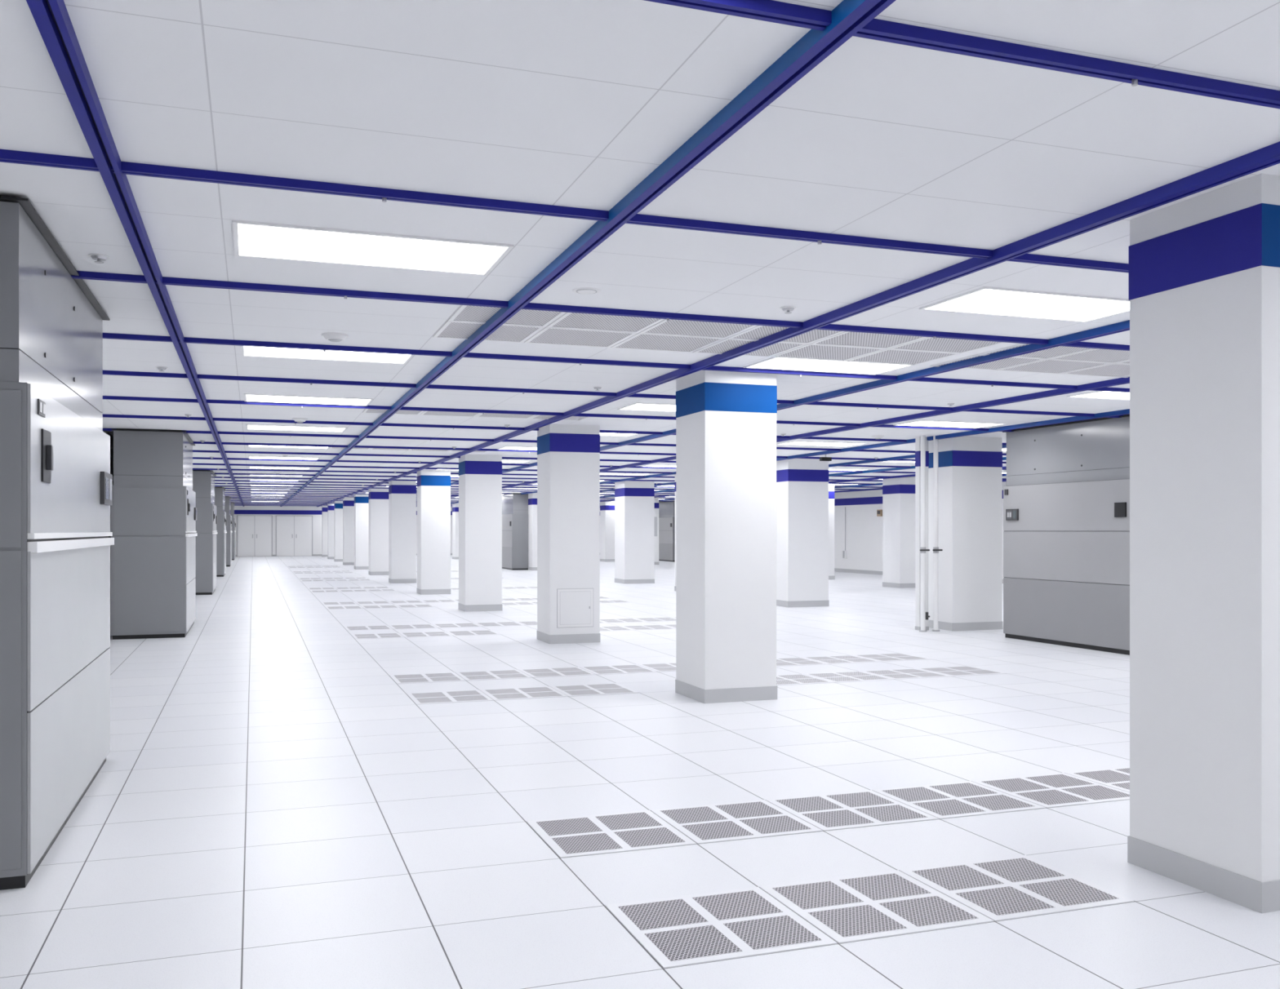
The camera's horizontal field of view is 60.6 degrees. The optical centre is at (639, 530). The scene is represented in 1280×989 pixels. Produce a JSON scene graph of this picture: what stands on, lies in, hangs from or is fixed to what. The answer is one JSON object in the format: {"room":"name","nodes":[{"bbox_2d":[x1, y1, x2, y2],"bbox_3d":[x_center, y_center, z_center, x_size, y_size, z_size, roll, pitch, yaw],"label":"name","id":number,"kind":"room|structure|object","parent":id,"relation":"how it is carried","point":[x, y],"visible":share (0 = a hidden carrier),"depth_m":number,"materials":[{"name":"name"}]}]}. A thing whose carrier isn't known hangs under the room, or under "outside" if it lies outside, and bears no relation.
{"room":"server room","nodes":[
{"label":"server room","id":0,"kind":"room"},
{"bbox_2d":[102,431,113,624],"bbox_3d":[-10.902,0.045,25.315,0.150,2.622,65.000,0,0,-19],"label":"wall","id":1,"kind":"structure","parent":0,"point":[106,433],"depth_m":14.51,"materials":[{"name":"white paint"}]},
{"bbox_2d":[249,484,293,486],"bbox_3d":[-10.345,-1.262,30.829,1.170,0.008,0.590,0,0,-19],"label":"ceiling light panel","id":2,"kind":"object","parent":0,"point":[250,485],"depth_m":30.64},
{"bbox_2d":[234,506,452,555],"bbox_3d":[-12.347,0.045,59.349,20.080,2.622,0.150,0,0,-19],"label":"wall","id":3,"kind":"structure","parent":0,"point":[317,519],"depth_m":57.38,"materials":[{"name":"white paint"}]},
{"bbox_2d":[236,515,272,556],"bbox_3d":[-19.885,0.291,56.567,1.750,2.130,0.060,0,0,-19],"label":"door","id":4,"kind":"structure","parent":3,"relation":"in","point":[254,532],"depth_m":56.56,"materials":[{"name":"white metal"}]},
{"bbox_2d":[275,515,312,556],"bbox_3d":[-18.046,0.291,57.216,1.850,2.130,0.060,0,0,-19],"label":"door","id":5,"kind":"structure","parent":3,"relation":"in","point":[294,534],"depth_m":57.23,"materials":[{"name":"white metal"}]},
{"bbox_2d":[234,510,452,515],"bbox_3d":[-12.320,-0.934,59.276,19.780,0.220,0.006,0,0,-19],"label":"trim","id":6,"kind":"structure","parent":3,"relation":"attached to","point":[236,512],"depth_m":57.03,"materials":[{"name":"paint"}]},
{"bbox_2d":[235,553,452,556],"bbox_3d":[-12.319,1.311,59.273,19.780,0.090,0.012,0,0,-19],"label":"baseboard","id":7,"kind":"structure","parent":3,"relation":"attached to","point":[416,553],"depth_m":57.34,"materials":[{"name":"grey plastic"}]},
{"bbox_2d":[0,0,1279,506],"bbox_3d":[-1.505,-1.326,28.631,20.180,0.120,65.400,0,0,-19],"label":"ceiling","id":8,"kind":"structure","parent":0,"point":[562,103],"depth_m":3.85,"materials":[{"name":"tile"}]},
{"bbox_2d":[88,253,110,263],"bbox_3d":[-2.496,-1.250,5.058,0.090,0.031,0.090,0,0,-19],"label":"sprinkler head","id":9,"kind":"object","parent":8,"relation":"attached to","point":[100,258],"depth_m":5.04},
{"bbox_2d":[155,366,168,371],"bbox_3d":[-3.714,-1.250,8.509,0.090,0.031,0.090,0,0,-19],"label":"sprinkler head","id":10,"kind":"object","parent":8,"relation":"attached to","point":[161,368],"depth_m":8.49},
{"bbox_2d":[250,491,288,493],"bbox_3d":[-12.276,-1.262,36.299,1.170,0.008,0.590,0,0,-19],"label":"ceiling light panel","id":11,"kind":"object","parent":8,"relation":"in","point":[251,491],"depth_m":36.54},
{"bbox_2d":[249,479,298,481],"bbox_3d":[-9.255,-1.262,27.741,1.170,0.008,0.590,0,0,-19],"label":"ceiling light panel","id":12,"kind":"object","parent":8,"relation":"in","point":[250,479],"depth_m":27.60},
{"bbox_2d":[249,475,302,476],"bbox_3d":[-8.315,-1.262,25.077,1.170,0.008,0.590,0,0,-19],"label":"ceiling light panel","id":13,"kind":"object","parent":8,"relation":"in","point":[250,475],"depth_m":25.14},
{"bbox_2d":[248,466,310,469],"bbox_3d":[-7.300,-1.262,22.201,1.170,0.008,0.590,0,0,-19],"label":"ceiling light panel","id":14,"kind":"object","parent":8,"relation":"in","point":[273,468],"depth_m":22.17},
{"bbox_2d":[248,456,319,460],"bbox_3d":[-6.235,-1.262,19.183,1.170,0.008,0.590,0,0,-19],"label":"ceiling light panel","id":15,"kind":"object","parent":8,"relation":"in","point":[249,457],"depth_m":19.16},
{"bbox_2d":[247,444,328,448],"bbox_3d":[-5.270,-1.262,16.449,1.170,0.008,0.590,0,0,-19],"label":"ceiling light panel","id":16,"kind":"object","parent":8,"relation":"in","point":[248,446],"depth_m":16.54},
{"bbox_2d":[245,424,346,432],"bbox_3d":[-4.255,-1.262,13.573,1.170,0.008,0.590,0,0,-19],"label":"ceiling light panel","id":17,"kind":"object","parent":8,"relation":"in","point":[257,427],"depth_m":13.50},
{"bbox_2d":[292,417,307,422],"bbox_3d":[-3.855,-1.245,12.425,0.170,0.042,0.170,0,0,-19],"label":"smoke detector","id":18,"kind":"object","parent":8,"relation":"attached to","point":[296,420],"visible":1,"depth_m":12.37,"materials":[{"name":"white plastic"}]},
{"bbox_2d":[244,393,373,406],"bbox_3d":[-3.215,-1.262,10.626,1.170,0.008,0.590,0,0,-19],"label":"ceiling light panel","id":19,"kind":"object","parent":8,"relation":"in","point":[247,397],"depth_m":10.62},
{"bbox_2d":[240,346,413,364],"bbox_3d":[-2.226,-1.262,7.825,1.170,0.008,0.590,0,0,-19],"label":"ceiling light panel","id":20,"kind":"object","parent":8,"relation":"in","point":[247,351],"depth_m":7.89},
{"bbox_2d":[321,332,348,342],"bbox_3d":[-1.975,-1.245,7.097,0.170,0.042,0.170,0,0,-19],"label":"smoke detector","id":21,"kind":"object","parent":8,"relation":"attached to","point":[331,336],"visible":1,"depth_m":7.05,"materials":[{"name":"white plastic"}]},
{"bbox_2d":[232,220,513,275],"bbox_3d":[-1.210,-1.262,4.944,1.170,0.008,0.590,0,0,-19],"label":"ceiling light panel","id":22,"kind":"object","parent":8,"relation":"in","point":[251,239],"depth_m":4.91,"materials":[{"name":"plastic"}]},
{"bbox_2d":[328,447,487,452],"bbox_3d":[-3.537,-1.262,16.992,2.432,0.008,0.592,0,0,-19],"label":"return grille","id":23,"kind":"object","parent":8,"relation":"in","point":[330,447],"depth_m":17.18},
{"bbox_2d":[435,469,458,471],"bbox_3d":[-3.646,-1.262,22.844,1.170,0.008,0.590,0,0,-19],"label":"ceiling light panel","id":24,"kind":"object","parent":8,"relation":"in","point":[435,469],"depth_m":22.77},
{"bbox_2d":[362,408,589,420],"bbox_3d":[-1.730,-1.262,11.871,2.432,0.008,0.592,0,0,-19],"label":"return grille","id":25,"kind":"object","parent":8,"relation":"in","point":[366,411],"depth_m":11.97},
{"bbox_2d":[502,460,530,462],"bbox_3d":[-2.631,-1.262,19.968,1.170,0.008,0.590,0,0,-19],"label":"ceiling light panel","id":26,"kind":"object","parent":8,"relation":"in","point":[503,461],"depth_m":20.07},
{"bbox_2d":[497,446,537,450],"bbox_3d":[-1.576,-1.262,16.979,1.170,0.008,0.590,0,0,-19],"label":"ceiling light panel","id":27,"kind":"object","parent":8,"relation":"in","point":[522,448],"depth_m":16.87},
{"bbox_2d":[506,488,537,489],"bbox_3d":[-3.443,-1.262,33.266,1.170,0.008,0.590,0,0,-19],"label":"ceiling light panel","id":28,"kind":"object","parent":8,"relation":"in","point":[507,488],"depth_m":32.98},
{"bbox_2d":[572,287,600,294],"bbox_3d":[-0.282,-1.262,5.786,0.150,0.009,0.150,0,0,-19],"label":"smoke detector","id":29,"kind":"object","parent":8,"relation":"attached to","point":[584,291],"visible":1,"depth_m":5.76,"materials":[{"name":"white plastic"}]},
{"bbox_2d":[592,386,602,391],"bbox_3d":[-0.376,-1.250,9.687,0.090,0.031,0.090,0,0,-19],"label":"sprinkler head","id":30,"kind":"object","parent":8,"relation":"attached to","point":[595,388],"depth_m":9.67},
{"bbox_2d":[600,432,636,436],"bbox_3d":[-0.600,-1.262,14.216,1.170,0.008,0.590,0,0,-19],"label":"ceiling light panel","id":31,"kind":"object","parent":8,"relation":"in","point":[601,433],"depth_m":14.42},
{"bbox_2d":[600,472,648,475],"bbox_3d":[-0.397,-1.262,24.637,1.170,0.008,0.590,0,0,-19],"label":"ceiling light panel","id":32,"kind":"object","parent":8,"relation":"in","point":[602,473],"depth_m":24.52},
{"bbox_2d":[0,0,1279,506],"bbox_3d":[-1.506,-1.243,28.620,19.769,0.046,64.980,0,0,-19],"label":"grid","id":33,"kind":"object","parent":8,"relation":"attached to","point":[830,29],"depth_m":5.13,"materials":[{"name":"metal"}]},
{"bbox_2d":[617,402,675,412],"bbox_3d":[0.415,-1.262,11.339,1.170,0.008,0.590,0,0,-19],"label":"ceiling light panel","id":34,"kind":"object","parent":8,"relation":"in","point":[635,406],"depth_m":11.26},
{"bbox_2d":[640,464,675,467],"bbox_3d":[0.668,-1.262,21.620,1.170,0.008,0.590,0,0,-19],"label":"ceiling light panel","id":35,"kind":"object","parent":8,"relation":"in","point":[651,465],"depth_m":21.61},
{"bbox_2d":[432,305,1004,365],"bbox_3d":[0.566,-1.262,7.199,3.652,0.008,1.192,0,0,-19],"label":"return grille","id":36,"kind":"object","parent":8,"relation":"in","point":[530,326],"depth_m":7.17,"materials":[{"name":"metal"}]},
{"bbox_2d":[780,306,795,314],"bbox_3d":[0.843,-1.250,6.236,0.090,0.031,0.090,0,0,-19],"label":"sprinkler head","id":37,"kind":"object","parent":8,"relation":"attached to","point":[787,308],"depth_m":6.22},
{"bbox_2d":[776,440,866,446],"bbox_3d":[2.648,-1.262,16.009,1.170,0.008,0.590,0,0,-19],"label":"ceiling light panel","id":38,"kind":"object","parent":8,"relation":"in","point":[796,443],"depth_m":15.92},
{"bbox_2d":[819,454,831,461],"bbox_3d":[3.095,-1.211,18.272,0.180,0.110,0.080,0,0,-19],"label":"exit sign","id":39,"kind":"object","parent":8,"relation":"attached to","point":[821,459],"visible":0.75,"depth_m":18.24,"materials":[{"name":"black plastic"}]},
{"bbox_2d":[742,355,914,375],"bbox_3d":[1.450,-1.262,8.407,1.170,0.008,0.590,0,0,-19],"label":"ceiling light panel","id":40,"kind":"object","parent":8,"relation":"in","point":[772,363],"depth_m":8.40,"materials":[{"name":"plastic"}]},
{"bbox_2d":[828,468,869,471],"bbox_3d":[4.119,-1.262,22.838,1.170,0.008,0.590,0,0,-19],"label":"ceiling light panel","id":41,"kind":"object","parent":8,"relation":"in","point":[829,469],"depth_m":22.77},
{"bbox_2d":[871,435,884,439],"bbox_3d":[3.189,-1.245,14.700,0.170,0.042,0.170,0,0,-19],"label":"smoke detector","id":42,"kind":"object","parent":8,"relation":"attached to","point":[878,437],"visible":1,"depth_m":14.65,"materials":[{"name":"white plastic"}]},
{"bbox_2d":[881,461,915,462],"bbox_3d":[5.084,-1.262,20.103,1.170,0.008,0.590,0,0,-19],"label":"ceiling light panel","id":43,"kind":"object","parent":8,"relation":"in","point":[882,461],"depth_m":20.07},
{"bbox_2d":[893,420,1006,428],"bbox_3d":[3.688,-1.262,13.062,1.170,0.008,0.590,0,0,-19],"label":"ceiling light panel","id":44,"kind":"object","parent":8,"relation":"in","point":[920,423],"depth_m":13.01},
{"bbox_2d":[919,286,1129,322],"bbox_3d":[2.242,-1.262,6.162,1.170,0.008,0.590,0,0,-19],"label":"ceiling light panel","id":45,"kind":"object","parent":8,"relation":"in","point":[985,300],"depth_m":6.13,"materials":[{"name":"plastic"}]},
{"bbox_2d":[930,343,1129,377],"bbox_3d":[4.150,-1.262,8.464,3.652,0.008,1.192,0,0,-19],"label":"return grille","id":46,"kind":"object","parent":8,"relation":"in","point":[1062,360],"depth_m":8.23,"materials":[{"name":"metal"}]},
{"bbox_2d":[1066,391,1129,399],"bbox_3d":[4.676,-1.262,10.261,1.170,0.008,0.590,0,0,-19],"label":"ceiling light panel","id":47,"kind":"object","parent":8,"relation":"in","point":[1098,394],"depth_m":10.23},
{"bbox_2d":[0,555,1279,988],"bbox_3d":[-1.505,1.416,28.631,20.180,0.120,65.400,0,0,-19],"label":"floor","id":48,"kind":"structure","parent":0,"point":[268,807],"depth_m":5.31,"materials":[{"name":"tile"}]},
{"bbox_2d":[0,195,114,890],"bbox_3d":[-3.115,0.045,5.168,0.896,2.622,2.500,0,0,-19],"label":"air conditioning unit","id":49,"kind":"object","parent":48,"relation":"on","point":[56,479],"visible":1,"depth_m":4.53,"materials":[{"name":"grey metal"}]},
{"bbox_2d":[111,428,197,639],"bbox_3d":[-6.519,0.045,14.815,0.896,2.622,2.360,0,0,-19],"label":"air conditioning unit","id":50,"kind":"object","parent":48,"relation":"on","point":[153,509],"visible":1,"depth_m":13.73,"materials":[{"name":"grey metal"}]},
{"bbox_2d":[192,470,217,595],"bbox_3d":[-9.754,0.045,23.981,0.896,2.622,2.360,0,0,-19],"label":"air conditioning unit","id":51,"kind":"object","parent":48,"relation":"on","point":[203,481],"visible":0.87,"depth_m":22.98,"materials":[{"name":"grey metal"}]},
{"bbox_2d":[214,487,226,577],"bbox_3d":[-12.916,0.045,32.939,0.896,2.622,2.360,0,0,-19],"label":"air conditioning unit","id":52,"kind":"object","parent":48,"relation":"on","point":[221,524],"visible":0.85,"depth_m":31.95,"materials":[{"name":"grey metal"}]},
{"bbox_2d":[224,496,232,566],"bbox_3d":[-16.078,0.045,41.898,0.896,2.622,2.360,0,0,-19],"label":"air conditioning unit","id":53,"kind":"object","parent":48,"relation":"on","point":[227,500],"visible":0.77,"depth_m":40.92,"materials":[{"name":"grey metal"}]},
{"bbox_2d":[231,502,235,559],"bbox_3d":[-19.173,0.045,50.667,0.896,2.622,2.360,0,0,-19],"label":"air conditioning unit","id":54,"kind":"object","parent":48,"relation":"on","point":[233,526],"visible":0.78,"depth_m":49.70,"materials":[{"name":"grey metal"}]},
{"bbox_2d":[288,567,332,568],"bbox_3d":[-11.846,1.354,39.921,1.836,0.004,0.599,0,0,-19],"label":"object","id":55,"kind":"structure","parent":48,"relation":"on","point":[288,567],"depth_m":39.71,"materials":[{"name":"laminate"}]},
{"bbox_2d":[287,565,337,567],"bbox_3d":[-12.248,1.354,41.062,1.836,0.004,0.599,0,0,-19],"label":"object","id":56,"kind":"structure","parent":48,"relation":"on","point":[331,566],"depth_m":40.64,"materials":[{"name":"laminate"}]},
{"bbox_2d":[292,571,346,572],"bbox_3d":[-10.436,1.354,35.927,1.836,0.004,0.599,0,0,-19],"label":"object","id":57,"kind":"structure","parent":48,"relation":"on","point":[292,571],"depth_m":35.80,"materials":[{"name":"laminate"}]},
{"bbox_2d":[293,572,353,573],"bbox_3d":[-10.034,1.354,34.786,1.836,0.004,0.599,0,0,-19],"label":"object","id":58,"kind":"structure","parent":48,"relation":"on","point":[330,572],"depth_m":34.48,"materials":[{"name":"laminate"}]},
{"bbox_2d":[321,505,327,556],"bbox_3d":[-15.970,0.045,56.199,0.632,2.622,0.632,0,0,-19],"label":"support column","id":59,"kind":"structure","parent":48,"relation":"on","point":[324,508],"depth_m":55.85,"materials":[{"name":"white paint"}]},
{"bbox_2d":[327,503,333,559],"bbox_3d":[-14.439,0.045,51.861,0.632,2.622,0.632,0,0,-19],"label":"support column","id":60,"kind":"structure","parent":48,"relation":"on","point":[330,506],"depth_m":51.51,"materials":[{"name":"white paint"}]},
{"bbox_2d":[298,577,367,579],"bbox_3d":[-8.624,1.354,30.793,1.836,0.004,0.599,0,0,-19],"label":"floor vent","id":61,"kind":"object","parent":48,"relation":"on","point":[317,578],"depth_m":30.92,"materials":[{"name":"metal"}]},
{"bbox_2d":[300,579,371,581],"bbox_3d":[-8.221,1.354,29.652,1.836,0.004,0.599,0,0,-19],"label":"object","id":62,"kind":"structure","parent":48,"relation":"on","point":[334,580],"depth_m":29.45,"materials":[{"name":"tile"}]},
{"bbox_2d":[333,501,342,561],"bbox_3d":[-12.941,0.045,47.618,0.632,2.622,0.632,0,0,-19],"label":"support column","id":63,"kind":"structure","parent":48,"relation":"on","point":[338,505],"depth_m":47.28,"materials":[{"name":"white paint"}]},
{"bbox_2d":[342,497,354,565],"bbox_3d":[-11.310,0.045,42.997,0.632,2.622,0.632,0,0,-19],"label":"support column","id":64,"kind":"structure","parent":48,"relation":"on","point":[348,503],"depth_m":42.66,"materials":[{"name":"white paint"}]},
{"bbox_2d":[307,586,390,589],"bbox_3d":[-6.812,1.354,25.658,1.836,0.004,0.599,0,0,-19],"label":"floor vent","id":65,"kind":"object","parent":48,"relation":"on","point":[363,587],"depth_m":25.67,"materials":[{"name":"metal"}]},
{"bbox_2d":[310,589,395,592],"bbox_3d":[-6.409,1.354,24.517,1.836,0.004,0.599,0,0,-19],"label":"floor vent","id":66,"kind":"object","parent":48,"relation":"on","point":[377,589],"depth_m":24.63,"materials":[{"name":"tile"}]},
{"bbox_2d":[354,494,368,569],"bbox_3d":[-9.613,0.045,38.188,0.632,2.622,0.632,0,0,-19],"label":"support column","id":67,"kind":"structure","parent":48,"relation":"on","point":[361,502],"depth_m":37.87,"materials":[{"name":"white paint"}]},
{"bbox_2d":[368,488,388,575],"bbox_3d":[-7.915,0.045,33.379,0.632,2.622,0.632,0,0,-19],"label":"support column","id":68,"kind":"structure","parent":48,"relation":"on","point":[378,499],"depth_m":33.07,"materials":[{"name":"white paint"}]},
{"bbox_2d":[325,604,435,609],"bbox_3d":[-4.597,1.354,19.383,1.836,0.004,0.599,0,0,-19],"label":"floor vent","id":69,"kind":"object","parent":48,"relation":"on","point":[402,606],"depth_m":19.37,"materials":[{"name":"metal"}]},
{"bbox_2d":[388,480,416,583],"bbox_3d":[-6.151,0.045,28.381,0.632,2.622,0.632,0,0,-19],"label":"support column","id":70,"kind":"structure","parent":48,"relation":"on","point":[402,494],"depth_m":28.10,"materials":[{"name":"white paint"}]},
{"bbox_2d":[351,630,498,639],"bbox_3d":[-2.785,1.354,14.248,1.836,0.004,0.599,0,0,-19],"label":"floor vent","id":71,"kind":"object","parent":48,"relation":"on","point":[485,632],"depth_m":14.21,"materials":[{"name":"metal"}]},
{"bbox_2d":[416,470,450,595],"bbox_3d":[-4.421,0.045,23.477,0.632,2.622,0.632,0,0,-19],"label":"support column","id":72,"kind":"structure","parent":48,"relation":"on","point":[433,486],"depth_m":23.18,"materials":[{"name":"white paint"}]},
{"bbox_2d":[452,503,458,559],"bbox_3d":[-8.365,0.045,51.555,0.812,2.622,0.812,0,0,-19],"label":"support column","id":73,"kind":"structure","parent":48,"relation":"on","point":[455,506],"depth_m":51.08,"materials":[{"name":"white paint"}]},
{"bbox_2d":[320,596,608,604],"bbox_3d":[-3.263,1.354,21.137,5.520,0.004,0.599,0,0,-19],"label":"floor vent","id":74,"kind":"object","parent":48,"relation":"on","point":[601,597],"depth_m":20.69,"materials":[{"name":"metal"}]},
{"bbox_2d":[457,454,502,611],"bbox_3d":[-2.723,0.045,18.668,0.632,2.622,0.632,0,0,-19],"label":"support column","id":75,"kind":"structure","parent":48,"relation":"on","point":[480,476],"depth_m":18.38,"materials":[{"name":"white paint"}]},
{"bbox_2d":[450,586,537,590],"bbox_3d":[-3.514,1.354,25.539,3.064,0.004,0.599,0,0,-19],"label":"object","id":76,"kind":"structure","parent":48,"relation":"on","point":[517,587],"depth_m":25.67,"materials":[{"name":"laminate"}]},
{"bbox_2d":[343,617,675,631],"bbox_3d":[-1.450,1.354,16.002,5.520,0.004,0.599,0,0,-19],"label":"floor vent","id":77,"kind":"object","parent":48,"relation":"on","point":[647,620],"depth_m":15.68,"materials":[{"name":"metal"}]},
{"bbox_2d":[502,493,528,570],"bbox_3d":[-4.342,0.045,38.510,0.895,2.622,2.360,0,0,-19],"label":"air conditioning unit","id":78,"kind":"object","parent":48,"relation":"on","point":[515,505],"visible":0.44,"depth_m":37.41,"materials":[{"name":"grey metal"}]},
{"bbox_2d":[406,683,639,704],"bbox_3d":[-0.973,1.354,9.113,1.836,0.004,0.599,0,0,-19],"label":"floor vent","id":79,"kind":"object","parent":48,"relation":"on","point":[427,698],"depth_m":9.09,"materials":[{"name":"metal"}]},
{"bbox_2d":[528,493,537,570],"bbox_3d":[-3.373,0.045,37.410,0.812,2.622,0.812,0,0,-19],"label":"support column","id":80,"kind":"structure","parent":48,"relation":"on","point":[532,498],"depth_m":36.95,"materials":[{"name":"white paint"}]},
{"bbox_2d":[502,600,630,605],"bbox_3d":[-1.702,1.354,20.404,3.064,0.004,0.599,0,0,-19],"label":"floor vent","id":81,"kind":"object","parent":48,"relation":"on","point":[601,602],"depth_m":20.46,"materials":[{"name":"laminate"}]},
{"bbox_2d":[536,424,599,644],"bbox_3d":[-0.881,0.045,13.447,0.632,2.622,0.644,0,0,-19],"label":"support column","id":82,"kind":"structure","parent":48,"relation":"on","point":[568,455],"depth_m":13.17,"materials":[{"name":"white paint"}]},
{"bbox_2d":[600,501,614,561],"bbox_3d":[-1.263,0.045,47.672,0.762,2.622,0.762,0,0,-19],"label":"support column","id":83,"kind":"structure","parent":48,"relation":"on","point":[606,508],"depth_m":47.30,"materials":[{"name":"white paint"}]},
{"bbox_2d":[614,480,654,583],"bbox_3d":[-0.145,0.045,28.263,0.812,2.622,0.812,0,0,-19],"label":"support column","id":84,"kind":"structure","parent":48,"relation":"on","point":[634,500],"depth_m":27.92,"materials":[{"name":"white paint"}]},
{"bbox_2d":[654,516,657,536],"bbox_3d":[0.341,-0.094,28.249,0.106,0.500,0.350,0,0,-19],"label":"switch box","id":85,"kind":"object","parent":84,"relation":"attached to","point":[655,517],"visible":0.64,"depth_m":28.09,"materials":[{"name":"grey plastic"}]},
{"bbox_2d":[600,624,675,631],"bbox_3d":[0.110,1.354,15.270,3.064,0.004,0.599,0,0,-19],"label":"floor vent","id":86,"kind":"object","parent":48,"relation":"on","point":[671,626],"depth_m":15.16,"materials":[{"name":"metal"}]},
{"bbox_2d":[654,497,658,564],"bbox_3d":[0.268,0.045,43.335,0.762,2.622,0.762,0,0,-19],"label":"support column","id":87,"kind":"structure","parent":48,"relation":"on","point":[656,500],"depth_m":43.07,"materials":[{"name":"white paint"}]},
{"bbox_2d":[389,653,931,684],"bbox_3d":[0.362,1.354,10.867,5.520,0.004,0.599,0,0,-19],"label":"floor vent","id":88,"kind":"object","parent":48,"relation":"on","point":[671,667],"depth_m":10.52,"materials":[{"name":"metal"}]},
{"bbox_2d":[658,501,675,561],"bbox_3d":[1.427,0.045,48.394,0.895,2.622,2.360,0,0,-19],"label":"air conditioning unit","id":89,"kind":"object","parent":48,"relation":"on","point":[666,509],"visible":0.55,"depth_m":47.89,"materials":[{"name":"grey metal"}]},
{"bbox_2d":[674,474,675,591],"bbox_3d":[1.286,0.045,24.208,0.812,2.622,0.812,0,0,-19],"label":"support column","id":90,"kind":"structure","parent":48,"relation":"on","point":[675,474],"depth_m":24.41,"materials":[{"name":"white paint"}]},
{"bbox_2d":[675,369,777,703],"bbox_3d":[0.698,0.045,8.974,0.632,2.622,0.632,0,0,-19],"label":"support column","id":91,"kind":"structure","parent":48,"relation":"on","point":[726,421],"depth_m":8.70,"materials":[{"name":"white paint"}]},
{"bbox_2d":[776,458,829,607],"bbox_3d":[2.851,0.045,19.776,0.812,2.622,0.812,0,0,-19],"label":"support column","id":92,"kind":"structure","parent":48,"relation":"on","point":[802,484],"depth_m":19.41,"materials":[{"name":"white paint"}]},
{"bbox_2d":[526,766,1129,857],"bbox_3d":[2.174,1.354,5.733,5.520,0.004,0.599,0,0,-19],"label":"floor vent","id":93,"kind":"object","parent":48,"relation":"on","point":[597,834],"depth_m":5.24,"materials":[{"name":"metal"}]},
{"bbox_2d":[828,484,835,579],"bbox_3d":[4.861,0.045,30.321,0.762,2.622,0.762,0,0,-19],"label":"support column","id":94,"kind":"structure","parent":48,"relation":"on","point":[831,487],"depth_m":30.06,"materials":[{"name":"white paint"}]},
{"bbox_2d":[604,855,1134,968],"bbox_3d":[0.840,1.354,3.979,1.836,0.004,0.599,0,0,-19],"label":"floor vent","id":95,"kind":"object","parent":48,"relation":"on","point":[720,926],"depth_m":3.92,"materials":[{"name":"metal"}]},
{"bbox_2d":[776,666,1006,685],"bbox_3d":[2.212,1.354,10.237,2.450,0.004,0.599,0,0,-19],"label":"floor vent","id":96,"kind":"object","parent":48,"relation":"on","point":[895,674],"depth_m":10.22,"materials":[{"name":"metal"}]},
{"bbox_2d":[882,476,915,588],"bbox_3d":[6.325,0.045,26.172,0.762,2.622,0.762,0,0,-19],"label":"support column","id":97,"kind":"structure","parent":48,"relation":"on","point":[898,494],"depth_m":25.80,"materials":[{"name":"white paint"}]},
{"bbox_2d":[915,436,928,631],"bbox_3d":[3.831,0.045,14.894,0.148,2.622,0.108,0,0,-19],"label":"pipes","id":98,"kind":"object","parent":48,"relation":"on","point":[917,440],"visible":0.6,"depth_m":14.86,"materials":[{"name":"metal"}]},
{"bbox_2d":[919,435,942,632],"bbox_3d":[3.877,0.045,14.676,0.340,2.622,0.102,0,0,-19],"label":"pipes","id":99,"kind":"object","parent":48,"relation":"on","point":[924,615],"visible":1,"depth_m":14.64,"materials":[{"name":"white metal"}]},
{"bbox_2d":[928,436,1002,631],"bbox_3d":[4.448,0.045,15.250,0.812,2.622,0.812,0,0,-19],"label":"support column","id":100,"kind":"structure","parent":48,"relation":"on","point":[970,468],"depth_m":14.89,"materials":[{"name":"white paint"}]},
{"bbox_2d":[1002,414,1129,655],"bbox_3d":[5.360,0.045,12.974,0.895,2.622,2.240,0,0,-19],"label":"air conditioning unit","id":101,"kind":"object","parent":48,"relation":"on","point":[1066,494],"visible":0.75,"depth_m":12.76,"materials":[{"name":"grey metal"}]},
{"bbox_2d":[1127,173,1279,913],"bbox_3d":[2.393,0.045,4.280,0.632,2.622,0.632,0,0,-19],"label":"support column","id":102,"kind":"structure","parent":48,"relation":"on","point":[1204,269],"depth_m":4.10,"materials":[{"name":"white paint"}]},
{"bbox_2d":[834,481,1006,579],"bbox_3d":[7.892,0.045,31.948,0.150,2.622,65.000,0,0,-19],"label":"wall","id":103,"kind":"structure","parent":0,"point":[864,529],"depth_m":34.43,"materials":[{"name":"white paint"}]},
{"bbox_2d":[842,506,847,558],"bbox_3d":[6.583,0.081,35.282,0.100,1.650,0.160,0,0,-19],"label":"cable conduit","id":104,"kind":"object","parent":103,"relation":"attached to","point":[844,553],"visible":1,"depth_m":35.28,"materials":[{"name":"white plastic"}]},
{"bbox_2d":[876,510,882,516],"bbox_3d":[7.286,-0.524,33.335,0.070,0.200,0.220,0,0,-19],"label":"fire alarm","id":105,"kind":"object","parent":103,"relation":"attached to","point":[879,513],"visible":0.93,"depth_m":33.28,"materials":[{"name":"grey metal"}]},
{"bbox_2d":[834,490,1003,506],"bbox_3d":[7.820,-0.914,31.917,0.006,0.220,64.990,0,0,-19],"label":"trim","id":106,"kind":"structure","parent":103,"relation":"attached to","point":[868,500],"depth_m":34.51,"materials":[{"name":"paint"}]},
{"bbox_2d":[834,568,1003,583],"bbox_3d":[7.818,1.301,31.915,0.012,0.110,64.988,0,0,-19],"label":"baseboard","id":107,"kind":"structure","parent":103,"relation":"attached to","point":[836,570],"depth_m":34.50,"materials":[{"name":"grey plastic"}]},
{"bbox_2d":[946,402,955,406],"bbox_3d":[3.095,-1.250,10.912,0.090,0.031,0.090,0,0,-19],"label":"sprinkler head","id":108,"kind":"object","parent":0,"point":[950,403],"depth_m":10.89}
]}

